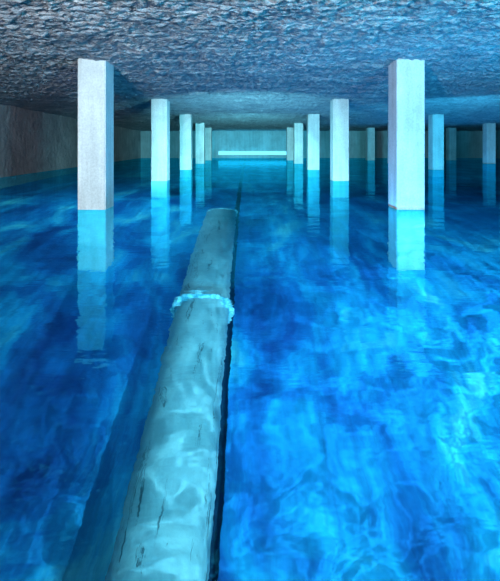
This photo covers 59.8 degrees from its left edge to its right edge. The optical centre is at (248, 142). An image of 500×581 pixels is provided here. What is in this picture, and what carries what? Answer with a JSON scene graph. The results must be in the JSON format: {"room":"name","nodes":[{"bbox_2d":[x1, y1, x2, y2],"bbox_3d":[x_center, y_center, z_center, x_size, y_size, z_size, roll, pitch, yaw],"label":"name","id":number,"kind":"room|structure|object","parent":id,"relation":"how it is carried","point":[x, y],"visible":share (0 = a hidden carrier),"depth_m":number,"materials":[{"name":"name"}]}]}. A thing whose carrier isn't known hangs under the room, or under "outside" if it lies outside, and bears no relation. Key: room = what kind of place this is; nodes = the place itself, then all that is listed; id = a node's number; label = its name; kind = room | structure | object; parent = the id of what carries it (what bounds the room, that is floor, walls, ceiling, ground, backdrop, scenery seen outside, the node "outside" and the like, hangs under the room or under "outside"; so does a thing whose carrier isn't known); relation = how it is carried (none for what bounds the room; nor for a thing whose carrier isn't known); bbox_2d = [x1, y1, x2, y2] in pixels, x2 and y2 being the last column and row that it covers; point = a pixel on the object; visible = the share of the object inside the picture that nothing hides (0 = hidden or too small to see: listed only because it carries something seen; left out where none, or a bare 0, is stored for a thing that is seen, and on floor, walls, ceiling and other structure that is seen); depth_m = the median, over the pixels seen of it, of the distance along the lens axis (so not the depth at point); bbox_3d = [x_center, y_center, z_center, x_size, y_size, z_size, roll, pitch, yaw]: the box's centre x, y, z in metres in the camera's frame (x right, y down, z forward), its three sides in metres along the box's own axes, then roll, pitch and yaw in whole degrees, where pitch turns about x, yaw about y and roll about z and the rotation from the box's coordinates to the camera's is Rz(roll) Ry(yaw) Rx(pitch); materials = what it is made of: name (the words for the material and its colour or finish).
{"room":"underground water reservoir","nodes":[
{"label":"underground water reservoir","id":0,"kind":"room"},
{"bbox_2d":[0,104,140,176],"bbox_3d":[-6.350,1.028,10.500,0.300,5.130,29.000,0,0,0],"label":"wall","id":1,"kind":"structure","parent":0,"point":[31,141],"depth_m":13.09,"materials":[{"name":"concrete"}]},
{"bbox_2d":[0,158,499,580],"bbox_3d":[3.900,0.863,10.500,20.200,0.001,29.000,0,0,0],"label":"water surface","id":2,"kind":"object","parent":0,"point":[225,369],"visible":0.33,"depth_m":1.62,"materials":[{"name":"blue liquid"}]},
{"bbox_2d":[0,0,499,130],"bbox_3d":[3.910,-0.963,10.516,20.320,0.629,29.032,0,0,0],"label":"ceiling","id":3,"kind":"structure","parent":0,"point":[230,65],"depth_m":5.37,"materials":[{"name":"concrete"}]},
{"bbox_2d":[141,131,482,157],"bbox_3d":[3.900,1.028,25.100,20.800,5.130,0.400,0,0,0],"label":"wall","id":4,"kind":"structure","parent":0,"point":[469,144],"depth_m":25.00,"materials":[{"name":"grey concrete"}]},
{"bbox_2d":[218,151,286,154],"bbox_3d":[0.250,0.573,24.825,4.000,0.240,0.170,0,0,0],"label":"light bar","id":5,"kind":"object","parent":4,"relation":"attached to","point":[219,152],"visible":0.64,"depth_m":24.74,"materials":[{"name":"glass"}]},
{"bbox_2d":[496,130,499,157],"bbox_3d":[14.150,1.028,10.500,0.300,5.130,29.000,0,0,0],"label":"wall","id":6,"kind":"structure","parent":0,"point":[497,131],"depth_m":24.41,"materials":[{"name":"grey concrete"}]},
{"bbox_3d":[3.900,3.793,10.500,20.800,0.400,29.600,0,0,0],"label":"floor","id":7,"kind":"structure","parent":0,"visible":0},
{"bbox_2d":[78,58,113,209],"bbox_3d":[-2.030,1.248,5.800,0.360,4.689,0.360,0,0,0],"label":"concrete column","id":8,"kind":"structure","parent":7,"relation":"on","point":[95,78],"depth_m":5.62,"materials":[{"name":"white concrete"}]},
{"bbox_2d":[151,99,169,180],"bbox_3d":[-2.030,1.289,10.050,0.360,4.606,0.360,0,0,0],"label":"concrete column","id":9,"kind":"structure","parent":7,"relation":"on","point":[160,108],"depth_m":9.87,"materials":[{"name":"white concrete"}]},
{"bbox_2d":[180,114,191,169],"bbox_3d":[-2.030,1.329,14.150,0.360,4.527,0.360,0,0,0],"label":"concrete column","id":10,"kind":"structure","parent":7,"relation":"on","point":[185,120],"depth_m":13.97,"materials":[{"name":"white concrete"}]},
{"bbox_2d":[196,123,204,163],"bbox_3d":[-2.030,1.370,18.350,0.360,4.445,0.360,0,0,0],"label":"concrete column","id":11,"kind":"structure","parent":7,"relation":"on","point":[200,128],"depth_m":18.17,"materials":[{"name":"white concrete"}]},
{"bbox_2d":[205,128,211,159],"bbox_3d":[-2.030,1.404,21.800,0.360,4.377,0.360,0,0,0],"label":"concrete column","id":12,"kind":"structure","parent":7,"relation":"on","point":[208,131],"depth_m":21.62,"materials":[{"name":"grey concrete"}]},
{"bbox_2d":[287,127,293,159],"bbox_3d":[2.100,1.404,21.800,0.360,4.377,0.360,0,0,0],"label":"concrete column","id":13,"kind":"structure","parent":7,"relation":"on","point":[290,131],"depth_m":21.62,"materials":[{"name":"white concrete"}]},
{"bbox_2d":[294,123,302,163],"bbox_3d":[2.100,1.370,18.350,0.360,4.445,0.360,0,0,0],"label":"concrete column","id":14,"kind":"structure","parent":7,"relation":"on","point":[298,127],"depth_m":18.17,"materials":[{"name":"white concrete"}]},
{"bbox_2d":[307,114,318,169],"bbox_3d":[2.100,1.329,14.150,0.360,4.527,0.360,0,0,0],"label":"concrete column","id":15,"kind":"structure","parent":7,"relation":"on","point":[312,119],"depth_m":13.97,"materials":[{"name":"white concrete"}]},
{"bbox_2d":[330,99,348,180],"bbox_3d":[2.100,1.289,10.050,0.360,4.606,0.360,0,0,0],"label":"concrete column","id":16,"kind":"structure","parent":7,"relation":"on","point":[339,108],"depth_m":9.87,"materials":[{"name":"white concrete"}]},
{"bbox_2d":[366,128,374,159],"bbox_3d":[6.100,1.404,21.800,0.360,4.377,0.360,0,0,0],"label":"concrete column","id":17,"kind":"structure","parent":7,"relation":"on","point":[370,132],"depth_m":21.62,"materials":[{"name":"grey concrete"}]},
{"bbox_2d":[388,58,424,209],"bbox_3d":[2.100,1.248,5.800,0.360,4.689,0.360,0,0,0],"label":"concrete column","id":18,"kind":"structure","parent":7,"relation":"on","point":[406,77],"depth_m":5.62,"materials":[{"name":"white concrete"}]},
{"bbox_2d":[428,114,443,169],"bbox_3d":[6.100,1.329,14.150,0.360,4.527,0.360,0,0,0],"label":"concrete column","id":19,"kind":"structure","parent":7,"relation":"on","point":[435,122],"depth_m":13.97,"materials":[{"name":"white concrete"}]},
{"bbox_2d":[446,127,455,159],"bbox_3d":[10.150,1.404,21.800,0.360,4.377,0.360,0,0,0],"label":"concrete column","id":20,"kind":"structure","parent":7,"relation":"on","point":[450,132],"depth_m":21.62,"materials":[{"name":"grey concrete"}]},
{"bbox_2d":[483,123,495,163],"bbox_3d":[10.150,1.370,18.350,0.360,4.445,0.360,0,0,0],"label":"concrete column","id":21,"kind":"structure","parent":7,"relation":"on","point":[489,129],"depth_m":18.17,"materials":[{"name":"white concrete"}]}
]}

